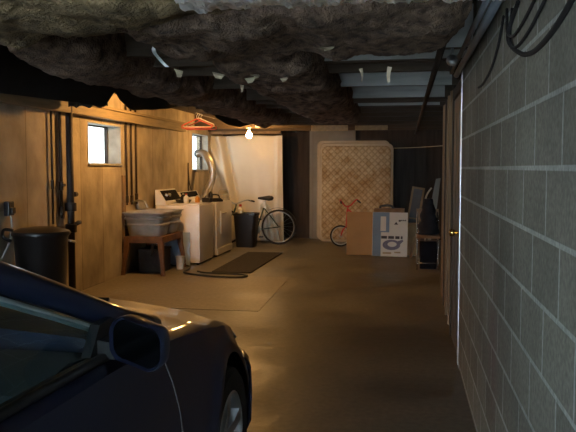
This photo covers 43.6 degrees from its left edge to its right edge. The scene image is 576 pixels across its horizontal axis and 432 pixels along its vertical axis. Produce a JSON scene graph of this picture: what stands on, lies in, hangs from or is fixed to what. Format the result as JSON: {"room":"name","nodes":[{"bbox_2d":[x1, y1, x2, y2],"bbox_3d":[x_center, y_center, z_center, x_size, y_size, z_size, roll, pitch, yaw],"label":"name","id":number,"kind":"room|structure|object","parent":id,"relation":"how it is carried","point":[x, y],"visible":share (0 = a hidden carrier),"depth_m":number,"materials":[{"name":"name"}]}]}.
{"room":"basement garage","nodes":[
{"label":"basement garage","id":0,"kind":"room"},
{"bbox_2d":[0,93,222,290],"bbox_3d":[-2.969,-0.172,6.182,0.240,2.440,18.450,1,4,9],"label":"wall","id":1,"kind":"structure","parent":0,"point":[164,156],"depth_m":8.74,"materials":[{"name":"brown wood"}]},
{"bbox_2d":[0,201,15,260],"bbox_3d":[-2.702,0.189,6.838,0.084,0.647,0.359,1,4,9],"label":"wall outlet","id":2,"kind":"object","parent":1,"relation":"attached to","point":[9,209],"visible":0.97,"depth_m":6.91,"materials":[{"name":"black plastic"}]},
{"bbox_2d":[50,111,54,223],"bbox_3d":[-2.553,-0.699,7.780,0.042,1.580,0.042,1,4,9],"label":"pipe","id":3,"kind":"object","parent":1,"relation":"attached to","point":[52,186],"visible":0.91,"depth_m":7.78,"materials":[{"name":"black metal"}]},
{"bbox_2d":[58,112,65,217],"bbox_3d":[-2.511,-0.737,7.974,0.071,1.530,0.060,1,4,9],"label":"pipe","id":4,"kind":"object","parent":1,"relation":"attached to","point":[61,183],"visible":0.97,"depth_m":7.98,"materials":[{"name":"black metal"}]},
{"bbox_2d":[65,106,81,288],"bbox_3d":[-2.437,-0.299,8.162,0.130,2.430,0.205,2,4,23],"label":"pipe","id":5,"kind":"object","parent":1,"relation":"attached to","point":[70,206],"visible":0.88,"depth_m":8.10,"materials":[{"name":"metal"}]},
{"bbox_2d":[0,93,187,131],"bbox_3d":[-2.609,-1.168,7.149,0.139,0.150,10.400,1,4,9],"label":"trim","id":6,"kind":"structure","parent":1,"relation":"attached to","point":[105,113],"depth_m":8.79,"materials":[{"name":"brown wood"}]},
{"bbox_2d":[87,121,122,165],"bbox_3d":[-2.442,-0.917,9.250,0.245,0.540,1.040,1,4,9],"label":"window","id":7,"kind":"structure","parent":1,"relation":"in","point":[103,140],"depth_m":9.60,"materials":[{"name":"glass"}]},
{"bbox_2d":[121,175,125,250],"bbox_3d":[-2.241,-0.025,9.845,0.029,1.060,0.080,1,4,9],"label":"batten","id":8,"kind":"object","parent":1,"relation":"attached to","point":[122,176],"visible":0.76,"depth_m":9.82,"materials":[{"name":"brown wood"}]},
{"bbox_2d":[125,105,128,204],"bbox_3d":[-2.214,-0.888,9.865,0.045,1.480,0.045,1,4,9],"label":"pipe","id":9,"kind":"object","parent":1,"relation":"attached to","point":[126,153],"visible":0.91,"depth_m":9.87,"materials":[{"name":"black metal"}]},
{"bbox_2d":[130,110,133,204],"bbox_3d":[-2.185,-0.900,10.042,0.045,1.480,0.045,1,4,9],"label":"pipe","id":10,"kind":"object","parent":1,"relation":"attached to","point":[131,161],"visible":0.91,"depth_m":10.05,"materials":[{"name":"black metal"}]},
{"bbox_2d":[135,110,137,203],"bbox_3d":[-2.156,-0.912,10.219,0.045,1.480,0.045,1,4,9],"label":"pipe","id":11,"kind":"object","parent":1,"relation":"attached to","point":[136,193],"visible":0.91,"depth_m":10.22,"materials":[{"name":"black metal"}]},
{"bbox_2d":[188,163,191,190],"bbox_3d":[-1.745,-0.667,12.781,0.042,0.550,0.128,2,4,30],"label":"pipe","id":12,"kind":"object","parent":1,"relation":"attached to","point":[188,163],"visible":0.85,"depth_m":12.73,"materials":[{"name":"black metal"}]},
{"bbox_2d":[192,133,208,170],"bbox_3d":[-1.713,-1.194,13.550,0.185,0.700,1.080,1,4,9],"label":"window","id":13,"kind":"structure","parent":1,"relation":"in","point":[199,141],"depth_m":13.89,"materials":[{"name":"glass"}]},
{"bbox_2d":[210,131,280,133],"bbox_3d":[-0.826,-1.613,13.916,1.390,0.048,0.040,1,4,9],"label":"trim","id":14,"kind":"structure","parent":1,"relation":"attached to","point":[214,132],"depth_m":13.90,"materials":[{"name":"brown wood"}]},
{"bbox_2d":[210,132,283,240],"bbox_3d":[-0.819,-0.574,14.249,1.471,2.151,0.264,1,4,9],"label":"curtain","id":15,"kind":"object","parent":1,"relation":"hanging from","point":[251,168],"visible":0.66,"depth_m":14.23,"materials":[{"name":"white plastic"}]},
{"bbox_2d":[195,114,442,128],"bbox_3d":[1.355,-1.690,12.663,6.185,0.268,0.060,1,4,9],"label":"beam","id":16,"kind":"structure","parent":1,"relation":"attached to","point":[219,124],"depth_m":12.97,"materials":[{"name":"brown wood"}]},
{"bbox_2d":[208,127,442,131],"bbox_3d":[1.499,-1.749,13.550,6.185,0.268,0.060,1,4,9],"label":"trim","id":17,"kind":"structure","parent":1,"relation":"attached to","point":[389,128],"depth_m":13.73,"materials":[{"name":"brown wood"}]},
{"bbox_2d":[81,238,475,431],"bbox_3d":[0.069,1.173,5.829,6.900,0.204,18.550,1,4,9],"label":"floor","id":18,"kind":"structure","parent":0,"point":[347,343],"depth_m":6.44,"materials":[{"name":"concrete"}]},
{"bbox_2d":[1,226,75,284],"bbox_3d":[-2.421,0.546,7.080,0.560,0.889,0.560,1,4,9],"label":"trash can","id":19,"kind":"object","parent":18,"relation":"on","point":[40,250],"visible":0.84,"depth_m":6.87,"materials":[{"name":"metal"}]},
{"bbox_2d":[0,261,251,431],"bbox_3d":[-1.289,0.636,1.813,1.895,1.410,4.475,1,4,9],"label":"car","id":20,"kind":"object","parent":18,"relation":"on","point":[72,359],"visible":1,"depth_m":1.94,"materials":[{"name":"paint"}]},
{"bbox_2d":[113,319,160,368],"bbox_3d":[-0.394,0.333,1.875,0.133,0.126,0.004,1,4,15],"label":"mirror glass","id":21,"kind":"object","parent":20,"relation":"on","point":[136,342],"depth_m":1.87,"materials":[{"name":"black mirror"}]},
{"bbox_2d":[121,198,185,275],"bbox_3d":[-1.905,0.264,10.196,0.650,1.037,0.988,1,4,9],"label":"sink","id":22,"kind":"object","parent":18,"relation":"on","point":[151,227],"visible":0.96,"depth_m":9.79,"materials":[{"name":"grey plastic"}]},
{"bbox_2d":[130,198,147,207],"bbox_3d":[-2.098,-0.184,10.197,0.259,0.142,0.239,1,4,9],"label":"faucet","id":23,"kind":"object","parent":22,"relation":"on","point":[138,205],"depth_m":10.20,"materials":[{"name":"metal"}]},
{"bbox_2d":[122,210,172,236],"bbox_3d":[-1.932,0.103,9.949,0.604,0.330,0.489,1,4,9],"label":"basin","id":24,"kind":"object","parent":22,"relation":"in","point":[139,223],"depth_m":9.76,"materials":[{"name":"grey plastic"}]},
{"bbox_2d":[139,209,183,232],"bbox_3d":[-1.856,0.072,10.416,0.604,0.330,0.489,1,4,9],"label":"basin","id":25,"kind":"object","parent":22,"relation":"in","point":[174,221],"depth_m":10.29,"materials":[{"name":"grey plastic"}]},
{"bbox_2d":[138,246,170,272],"bbox_3d":[-1.894,0.615,10.248,0.340,0.330,0.460,1,4,9],"label":"storage box","id":26,"kind":"object","parent":18,"relation":"on","point":[147,264],"visible":0.81,"depth_m":10.04,"materials":[{"name":"plastic"}]},
{"bbox_2d":[166,232,189,264],"bbox_3d":[-1.652,0.493,10.800,0.380,0.500,0.016,1,4,9],"label":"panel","id":27,"kind":"object","parent":18,"relation":"on","point":[174,250],"visible":0.43,"depth_m":10.79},
{"bbox_2d":[175,256,185,268],"bbox_3d":[-1.560,0.675,10.431,0.143,0.185,0.142,1,4,9],"label":"paint can","id":28,"kind":"object","parent":18,"relation":"on","point":[180,260],"visible":1,"depth_m":10.38,"materials":[{"name":"plastic"}]},
{"bbox_2d":[155,188,213,264],"bbox_3d":[-1.601,0.147,11.245,0.690,1.130,0.800,1,4,9],"label":"washing machine","id":29,"kind":"object","parent":18,"relation":"on","point":[196,218],"visible":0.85,"depth_m":10.87,"materials":[{"name":"white metal"}]},
{"bbox_2d":[176,199,190,202],"bbox_3d":[-1.628,-0.231,11.214,0.260,0.048,0.256,0,4,3],"label":"tray","id":30,"kind":"object","parent":29,"relation":"on","point":[177,200],"visible":0.79,"depth_m":11.13,"materials":[{"name":"black plastic"}]},
{"bbox_2d":[184,194,188,203],"bbox_3d":[-1.558,-0.267,11.018,0.080,0.149,0.080,1,4,9],"label":"detergent bottle","id":31,"kind":"object","parent":29,"relation":"on","point":[186,198],"visible":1,"depth_m":10.99,"materials":[{"name":"beige plastic"}]},
{"bbox_2d":[202,196,211,201],"bbox_3d":[-1.285,-0.271,11.450,0.140,0.099,0.100,1,4,21],"label":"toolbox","id":32,"kind":"object","parent":29,"relation":"on","point":[209,199],"visible":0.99,"depth_m":11.41,"materials":[{"name":"black plastic"}]},
{"bbox_2d":[177,190,231,256],"bbox_3d":[-1.404,0.110,12.338,0.730,1.060,1.060,1,4,9],"label":"dryer","id":33,"kind":"object","parent":18,"relation":"on","point":[222,211],"visible":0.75,"depth_m":12.13,"materials":[{"name":"white metal"}]},
{"bbox_2d":[194,149,215,199],"bbox_3d":[-1.479,-0.746,12.970,0.327,0.920,0.994,-1,4,-14],"label":"hose","id":34,"kind":"object","parent":33,"relation":"attached to","point":[198,153],"visible":0.92,"depth_m":12.79,"materials":[{"name":"metal"}]},
{"bbox_2d":[211,194,222,201],"bbox_3d":[-1.191,-0.305,11.975,0.220,0.132,0.100,-1,4,-14],"label":"iron","id":35,"kind":"object","parent":33,"relation":"on","point":[219,199],"visible":0.91,"depth_m":11.94,"materials":[{"name":"black plastic"}]},
{"bbox_2d":[218,189,228,199],"bbox_3d":[-1.124,-0.374,12.565,0.210,0.193,0.210,1,4,9],"label":"wire basket","id":36,"kind":"object","parent":33,"relation":"on","point":[223,197],"visible":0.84,"depth_m":12.54,"materials":[{"name":"metal"}]},
{"bbox_2d":[171,264,247,277],"bbox_3d":[-1.294,0.617,10.117,0.503,0.366,1.830,-4,5,-44],"label":"hose","id":37,"kind":"object","parent":18,"relation":"on","point":[189,266],"visible":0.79,"depth_m":9.80,"materials":[{"name":"black rubber"}]},
{"bbox_2d":[233,212,259,247],"bbox_3d":[-0.774,0.255,13.393,0.450,0.630,0.410,1,4,9],"label":"trash can","id":38,"kind":"object","parent":18,"relation":"on","point":[245,223],"visible":0.98,"depth_m":13.23,"materials":[{"name":"black plastic"}]},
{"bbox_2d":[238,204,242,212],"bbox_3d":[-0.881,-0.135,13.333,0.110,0.165,0.107,1,4,9],"label":"bottle","id":39,"kind":"object","parent":38,"relation":"on","point":[240,209],"visible":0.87,"depth_m":13.29,"materials":[{"name":"plastic"}]},
{"bbox_2d":[212,252,281,272],"bbox_3d":[-0.585,0.707,11.209,0.600,0.015,2.400,1,4,9],"label":"floor mat","id":40,"kind":"object","parent":18,"relation":"on","point":[248,262],"visible":0.93,"depth_m":11.03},
{"bbox_2d":[228,196,295,243],"bbox_3d":[-0.671,0.070,13.860,1.675,0.938,0.399,1,4,11],"label":"bicycle","id":41,"kind":"object","parent":18,"relation":"on","point":[268,198],"visible":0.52,"depth_m":13.75,"materials":[{"name":"metal"}]},
{"bbox_2d":[330,199,360,245],"bbox_3d":[1.319,0.128,13.373,1.066,0.886,0.322,0,4,-5],"label":"bicycle","id":42,"kind":"object","parent":18,"relation":"on","point":[341,202],"visible":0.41,"depth_m":13.39,"materials":[{"name":"metal"}]},
{"bbox_2d":[317,140,388,238],"bbox_3d":[1.321,-0.513,14.613,1.468,2.018,0.168,1,3,9],"label":"box spring","id":43,"kind":"object","parent":18,"relation":"on","point":[320,143],"visible":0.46,"depth_m":14.62,"materials":[{"name":"fabric"}]},
{"bbox_2d":[319,143,393,241],"bbox_3d":[1.357,-0.459,14.335,1.458,1.953,0.292,1,4,9],"label":"mattress","id":44,"kind":"object","parent":18,"relation":"on","point":[348,173],"visible":0.73,"depth_m":14.23,"materials":[{"name":"fabric"}]},
{"bbox_2d":[346,212,372,254],"bbox_3d":[1.201,0.291,12.091,0.425,0.728,0.142,1,4,9],"label":"cardboard box","id":45,"kind":"object","parent":18,"relation":"on","point":[359,224],"visible":0.94,"depth_m":12.04,"materials":[{"name":"brown cardboard"}]},
{"bbox_2d":[372,212,407,256],"bbox_3d":[1.682,0.304,11.892,0.584,0.744,0.177,0,4,3],"label":"cardboard box","id":46,"kind":"object","parent":18,"relation":"on","point":[389,229],"visible":1,"depth_m":11.84,"materials":[{"name":"white cardboard"}]},
{"bbox_2d":[374,204,404,212],"bbox_3d":[1.760,0.211,12.521,0.520,0.831,0.280,1,4,9],"label":"storage box","id":47,"kind":"object","parent":46,"relation":"on","point":[392,209],"visible":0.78,"depth_m":12.39,"materials":[{"name":"brown wood"}]},
{"bbox_2d":[383,240,402,249],"bbox_3d":[1.724,0.473,11.830,0.340,0.175,0.002,1,-1,3],"label":"picture","id":48,"kind":"object","parent":46,"relation":"attached to","point":[387,244],"depth_m":11.83},
{"bbox_2d":[407,223,419,255],"bbox_3d":[2.117,0.388,12.170,0.220,0.525,0.300,1,4,9],"label":"cardboard box","id":49,"kind":"object","parent":18,"relation":"on","point":[411,226],"visible":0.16,"depth_m":12.03,"materials":[{"name":"brown cardboard"}]},
{"bbox_2d":[409,219,420,256],"bbox_3d":[2.136,0.197,11.758,0.306,0.973,0.026,0,4,5],"label":"wooden pole","id":50,"kind":"object","parent":18,"relation":"on","point":[414,242],"visible":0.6,"depth_m":11.77,"materials":[{"name":"brown wood"}]},
{"bbox_2d":[408,186,424,222],"bbox_3d":[2.201,0.055,12.662,0.398,1.160,0.024,1,4,9],"label":"panel","id":51,"kind":"object","parent":18,"relation":"on","point":[417,194],"visible":0.46,"depth_m":12.63,"materials":[{"name":"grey wood"}]},
{"bbox_2d":[419,241,436,268],"bbox_3d":[2.047,0.570,10.529,0.250,0.379,0.260,1,4,9],"label":"storage box","id":52,"kind":"object","parent":18,"relation":"on","point":[427,249],"visible":1,"depth_m":10.41,"materials":[{"name":"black plastic"}]},
{"bbox_2d":[416,209,439,269],"bbox_3d":[2.030,0.333,10.475,0.340,0.862,0.421,1,4,9],"label":"chair","id":53,"kind":"object","parent":18,"relation":"on","point":[418,236],"visible":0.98,"depth_m":10.34,"materials":[{"name":"brown wood"}]},
{"bbox_2d":[417,199,439,234],"bbox_3d":[2.064,0.008,10.558,0.331,0.520,0.262,1,4,9],"label":"bag","id":54,"kind":"object","parent":53,"relation":"on","point":[428,225],"visible":1,"depth_m":10.47,"materials":[{"name":"fabric"}]},
{"bbox_2d":[428,178,440,240],"bbox_3d":[2.271,0.060,11.283,0.228,1.310,0.045,0,4,0],"label":"board","id":55,"kind":"object","parent":18,"relation":"on","point":[437,182],"visible":0.29,"depth_m":11.25,"materials":[{"name":"grey wood"}]},
{"bbox_2d":[441,105,443,295],"bbox_3d":[1.804,-0.168,8.195,0.100,2.165,0.070,1,4,9],"label":"trim","id":56,"kind":"structure","parent":18,"relation":"on","point":[443,105],"depth_m":8.18,"materials":[{"name":"brown wood"}]},
{"bbox_2d":[442,105,444,297],"bbox_3d":[1.761,-0.148,7.902,0.090,2.165,0.500,1,4,9],"label":"trim","id":57,"kind":"structure","parent":18,"relation":"on","point":[444,105],"depth_m":8.07,"materials":[{"name":"brown wood"}]},
{"bbox_2d":[442,100,446,305],"bbox_3d":[1.705,-0.129,7.610,0.108,2.165,0.070,1,4,9],"label":"trim","id":58,"kind":"structure","parent":18,"relation":"on","point":[446,100],"depth_m":7.58,"materials":[{"name":"brown wood"}]},
{"bbox_2d":[444,100,447,306],"bbox_3d":[1.670,-0.112,7.356,0.095,2.165,0.420,1,4,9],"label":"trim","id":59,"kind":"structure","parent":18,"relation":"on","point":[447,100],"depth_m":7.50,"materials":[{"name":"brown wood"}]},
{"bbox_2d":[445,96,449,314],"bbox_3d":[1.621,-0.096,7.109,0.112,2.165,0.060,1,4,9],"label":"trim","id":60,"kind":"structure","parent":18,"relation":"on","point":[448,120],"depth_m":7.09,"materials":[{"name":"brown wood"}]},
{"bbox_2d":[447,134,449,282],"bbox_3d":[1.594,-0.081,6.889,0.095,2.165,0.360,1,4,9],"label":"trim","id":61,"kind":"structure","parent":18,"relation":"on","point":[449,134],"depth_m":7.06,"materials":[{"name":"brown wood"}]},
{"bbox_2d":[447,91,451,324],"bbox_3d":[1.549,-0.067,6.672,0.115,2.165,0.060,1,4,9],"label":"trim","id":62,"kind":"structure","parent":18,"relation":"on","point":[450,91],"depth_m":6.65,"materials":[{"name":"brown wood"}]},
{"bbox_2d":[449,90,452,304],"bbox_3d":[1.521,-0.052,6.463,0.102,2.165,0.340,1,4,9],"label":"trim","id":63,"kind":"structure","parent":18,"relation":"on","point":[452,90],"depth_m":6.61,"materials":[{"name":"brown wood"}]},
{"bbox_2d":[449,85,455,334],"bbox_3d":[1.478,-0.038,6.250,0.120,2.165,0.070,1,4,9],"label":"trim","id":64,"kind":"structure","parent":18,"relation":"on","point":[454,86],"depth_m":6.25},
{"bbox_2d":[114,0,476,113],"bbox_3d":[0.053,-1.428,5.556,6.900,0.150,18.750,1,4,9],"label":"ceiling","id":65,"kind":"structure","parent":0,"point":[185,108],"depth_m":12.09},
{"bbox_2d":[68,102,107,107],"bbox_3d":[-2.174,-1.337,7.824,0.460,0.322,0.092,1,4,9],"label":"sheet","id":66,"kind":"object","parent":65,"relation":"hanging from","point":[76,105],"visible":0.22,"depth_m":7.85,"materials":[{"name":"black plastic"}]},
{"bbox_2d":[7,33,291,127],"bbox_3d":[-0.792,-1.262,7.076,0.573,0.489,6.554,1,4,11],"label":"insulation","id":67,"kind":"object","parent":65,"relation":"attached to","point":[102,60],"visible":0.48,"depth_m":4.95},
{"bbox_2d":[152,47,168,66],"bbox_3d":[-0.786,-1.062,4.430,0.114,0.290,0.015,1,4,9],"label":"strip","id":68,"kind":"object","parent":67,"relation":"hanging from","point":[153,48],"visible":0.56,"depth_m":4.43,"materials":[{"name":"white plastic"}]},
{"bbox_2d":[246,125,251,137],"bbox_3d":[-0.681,-1.589,12.595,0.100,0.455,0.100,1,4,9],"label":"light bulb","id":69,"kind":"object","parent":65,"relation":"hanging from","point":[249,134],"visible":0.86,"depth_m":12.58,"materials":[{"name":"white glass"}]},
{"bbox_2d":[0,0,504,81],"bbox_3d":[-1.172,-0.960,3.363,4.112,0.566,1.789,1,4,9],"label":"insulation","id":70,"kind":"object","parent":65,"relation":"attached to","point":[195,30],"visible":1,"depth_m":3.05,"materials":[{"name":"fabric"}]},
{"bbox_2d":[212,51,360,124],"bbox_3d":[0.211,-1.203,6.754,0.717,0.487,5.372,1,4,9],"label":"insulation","id":71,"kind":"object","parent":65,"relation":"attached to","point":[301,82],"visible":0.69,"depth_m":5.23,"materials":[{"name":"fabric"}]},
{"bbox_2d":[189,98,447,105],"bbox_3d":[1.218,-1.365,7.783,4.890,0.268,0.060,1,4,9],"label":"beam","id":72,"kind":"structure","parent":65,"relation":"attached to","point":[393,100],"depth_m":7.79,"materials":[{"name":"brown wood"}]},
{"bbox_2d":[196,102,444,108],"bbox_3d":[1.306,-1.401,8.325,4.890,0.268,0.060,1,4,9],"label":"beam","id":73,"kind":"structure","parent":65,"relation":"attached to","point":[268,106],"depth_m":8.34,"materials":[{"name":"brown wood"}]},
{"bbox_2d":[228,112,442,117],"bbox_3d":[1.562,-1.506,9.900,4.890,0.268,0.060,1,4,9],"label":"beam","id":74,"kind":"structure","parent":65,"relation":"attached to","point":[363,114],"depth_m":9.91,"materials":[{"name":"brown wood"}]},
{"bbox_2d":[213,71,460,88],"bbox_3d":[0.962,-1.260,6.207,4.890,0.268,0.060,1,4,9],"label":"beam","id":75,"kind":"structure","parent":65,"relation":"attached to","point":[225,82],"depth_m":6.42,"materials":[{"name":"brown wood"}]},
{"bbox_2d":[254,120,442,125],"bbox_3d":[1.850,-1.624,11.673,4.890,0.268,0.060,1,4,9],"label":"beam","id":76,"kind":"structure","parent":65,"relation":"attached to","point":[422,121],"depth_m":11.71,"materials":[{"name":"brown wood"}]},
{"bbox_2d":[246,85,452,100],"bbox_3d":[1.143,-1.334,7.320,4.890,0.268,0.060,1,4,9],"label":"beam","id":77,"kind":"structure","parent":65,"relation":"attached to","point":[252,95],"depth_m":7.52,"materials":[{"name":"brown wood"}]},
{"bbox_2d":[281,106,442,112],"bbox_3d":[1.434,-1.453,9.112,4.890,0.268,0.060,1,4,9],"label":"beam","id":78,"kind":"structure","parent":65,"relation":"attached to","point":[428,108],"depth_m":9.10,"materials":[{"name":"brown wood"}]},
{"bbox_2d":[290,116,442,121],"bbox_3d":[1.706,-1.565,10.787,4.890,0.268,0.060,1,4,9],"label":"trim","id":79,"kind":"structure","parent":65,"relation":"attached to","point":[398,118],"depth_m":10.79,"materials":[{"name":"brown wood"}]},
{"bbox_2d":[339,71,451,86],"bbox_3d":[0.904,-1.246,6.178,0.985,0.255,0.015,1,4,9],"label":"beam","id":80,"kind":"structure","parent":65,"relation":"attached to","point":[442,77],"depth_m":6.17,"materials":[{"name":"grey wood"}]},
{"bbox_2d":[352,85,444,97],"bbox_3d":[1.085,-1.324,7.291,0.985,0.247,0.015,1,4,9],"label":"beam","id":81,"kind":"structure","parent":65,"relation":"attached to","point":[437,90],"depth_m":7.29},
{"bbox_2d":[358,102,439,105],"bbox_3d":[1.248,-1.395,8.295,0.985,0.239,0.015,1,4,9],"label":"trim","id":82,"kind":"structure","parent":65,"relation":"attached to","point":[400,103],"depth_m":8.29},
{"bbox_2d":[446,48,457,65],"bbox_3d":[0.976,-0.946,4.281,0.070,0.106,0.050,1,4,9],"label":"bulb","id":83,"kind":"object","parent":65,"relation":"hanging from","point":[452,59],"visible":1,"depth_m":4.26,"materials":[{"name":"glass"}]},
{"bbox_3d":[-1.275,-1.586,10.610,0.012,0.203,1.500,1,4,9],"label":"rod","id":84,"kind":"object","parent":65,"relation":"hanging from","visible":0},
{"bbox_2d":[181,113,211,128],"bbox_3d":[-1.315,-1.376,10.377,0.475,0.230,0.017,1,4,13],"label":"clothes hanger","id":85,"kind":"object","parent":84,"relation":"hanging from","point":[197,113],"visible":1,"depth_m":10.38,"materials":[{"name":"plastic"}]},
{"bbox_2d":[183,113,213,127],"bbox_3d":[-1.299,-1.393,10.475,0.475,0.210,0.016,0,4,7],"label":"clothes hanger","id":86,"kind":"object","parent":84,"relation":"hanging from","point":[198,113],"visible":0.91,"depth_m":10.47,"materials":[{"name":"plastic"}]},
{"bbox_2d":[186,121,216,129],"bbox_3d":[-1.280,-1.385,10.594,0.475,0.240,0.016,0,4,3],"label":"clothes hanger","id":87,"kind":"object","parent":84,"relation":"hanging from","point":[197,121],"visible":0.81,"depth_m":10.59,"materials":[{"name":"plastic"}]},
{"bbox_2d":[311,125,347,130],"bbox_3d":[0.721,-1.524,12.493,0.640,0.100,0.040,1,4,9],"label":"trim","id":88,"kind":"structure","parent":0,"point":[313,127],"depth_m":12.47,"materials":[{"name":"brown wood"}]},
{"bbox_2d":[223,130,442,239],"bbox_3d":[1.550,-0.750,14.852,6.900,2.440,0.150,1,4,9],"label":"wall","id":89,"kind":"structure","parent":0,"point":[421,167],"depth_m":14.67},
{"bbox_2d":[309,130,355,238],"bbox_3d":[0.913,-0.652,14.804,0.940,2.249,0.060,1,4,9],"label":"door leaf","id":90,"kind":"structure","parent":89,"relation":"in","point":[316,137],"depth_m":14.81,"materials":[{"name":"beige wood"}]},
{"bbox_2d":[415,44,446,134],"bbox_3d":[1.716,-1.307,9.249,0.049,0.042,10.660,1,4,9],"label":"pipe","id":91,"kind":"object","parent":89,"relation":"attached to","point":[439,54],"visible":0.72,"depth_m":5.51,"materials":[{"name":"metal"}]},
{"bbox_2d":[355,125,387,129],"bbox_3d":[1.431,-1.517,12.378,0.560,0.080,0.040,1,4,9],"label":"trim","id":92,"kind":"structure","parent":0,"point":[359,127],"depth_m":12.36,"materials":[{"name":"brown wood"}]},
{"bbox_2d":[458,0,575,431],"bbox_3d":[0.646,0.184,0.846,0.200,2.440,9.050,1,4,9],"label":"wall","id":93,"kind":"structure","parent":0,"point":[517,339],"depth_m":2.54,"materials":[{"name":"grey concrete"}]},
{"bbox_2d":[19,1,476,59],"bbox_3d":[0.658,-1.135,4.335,4.890,0.268,0.060,1,4,9],"label":"ceiling beam","id":94,"kind":"structure","parent":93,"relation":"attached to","point":[134,49],"depth_m":4.57,"materials":[{"name":"brown wood"}]},
{"bbox_2d":[153,49,466,67],"bbox_3d":[0.735,-1.166,4.808,4.890,0.268,0.060,1,4,9],"label":"ceiling beam","id":95,"kind":"structure","parent":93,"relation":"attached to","point":[170,62],"depth_m":5.00,"materials":[{"name":"brown wood"}]},
{"bbox_2d":[179,61,459,76],"bbox_3d":[0.815,-1.199,5.301,4.890,0.268,0.060,1,4,9],"label":"ceiling beam","id":96,"kind":"structure","parent":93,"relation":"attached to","point":[396,66],"depth_m":5.31,"materials":[{"name":"brown wood"}]},
{"bbox_2d":[324,49,465,60],"bbox_3d":[0.677,-1.161,4.779,0.985,0.239,0.015,1,4,9],"label":"beam","id":97,"kind":"structure","parent":93,"relation":"attached to","point":[447,53],"depth_m":4.76,"materials":[{"name":"grey wood"}]},
{"bbox_2d":[449,79,460,354],"bbox_3d":[1.361,0.015,5.780,0.170,2.120,0.880,1,4,9],"label":"door","id":98,"kind":"structure","parent":93,"relation":"in","point":[454,231],"depth_m":5.83,"materials":[{"name":"brown wood"}]},
{"bbox_2d":[446,4,472,46],"bbox_3d":[0.600,-1.125,4.306,0.985,0.247,0.015,1,4,9],"label":"trim","id":99,"kind":"structure","parent":93,"relation":"attached to","point":[458,39],"depth_m":4.23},
{"bbox_2d":[457,70,462,364],"bbox_3d":[1.272,0.007,5.308,0.018,2.200,0.062,1,4,9],"label":"trim","id":100,"kind":"structure","parent":93,"relation":"attached to","point":[462,70],"depth_m":5.29,"materials":[{"name":"wood"}]},
{"bbox_2d":[450,0,502,77],"bbox_3d":[0.869,-0.889,3.150,0.069,0.053,4.200,1,4,9],"label":"conduit","id":101,"kind":"object","parent":93,"relation":"attached to","point":[494,6],"visible":1,"depth_m":3.53,"materials":[{"name":"grey metal"}]},
{"bbox_2d":[478,15,504,88],"bbox_3d":[0.977,-0.768,3.494,0.011,0.202,1.003,1,4,9],"label":"cable","id":102,"kind":"object","parent":93,"relation":"attached to","point":[503,16],"visible":1,"depth_m":3.20,"materials":[{"name":"black rubber"}]},
{"bbox_2d":[505,0,535,37],"bbox_3d":[0.790,-0.722,2.339,0.011,0.152,1.157,1,4,9],"label":"cable","id":103,"kind":"object","parent":93,"relation":"attached to","point":[533,1],"visible":0.88,"depth_m":2.56,"materials":[{"name":"black rubber"}]},
{"bbox_2d":[508,0,546,48],"bbox_3d":[0.750,-0.664,2.097,0.011,0.179,1.460,1,4,9],"label":"cable","id":104,"kind":"object","parent":93,"relation":"attached to","point":[543,2],"visible":0.91,"depth_m":2.39,"materials":[{"name":"black rubber"}]},
{"bbox_2d":[506,0,574,56],"bbox_3d":[0.734,-0.618,2.001,0.016,0.250,1.762,1,4,9],"label":"cable","id":105,"kind":"object","parent":93,"relation":"attached to","point":[569,4],"visible":0.88,"depth_m":2.12,"materials":[{"name":"black rubber"}]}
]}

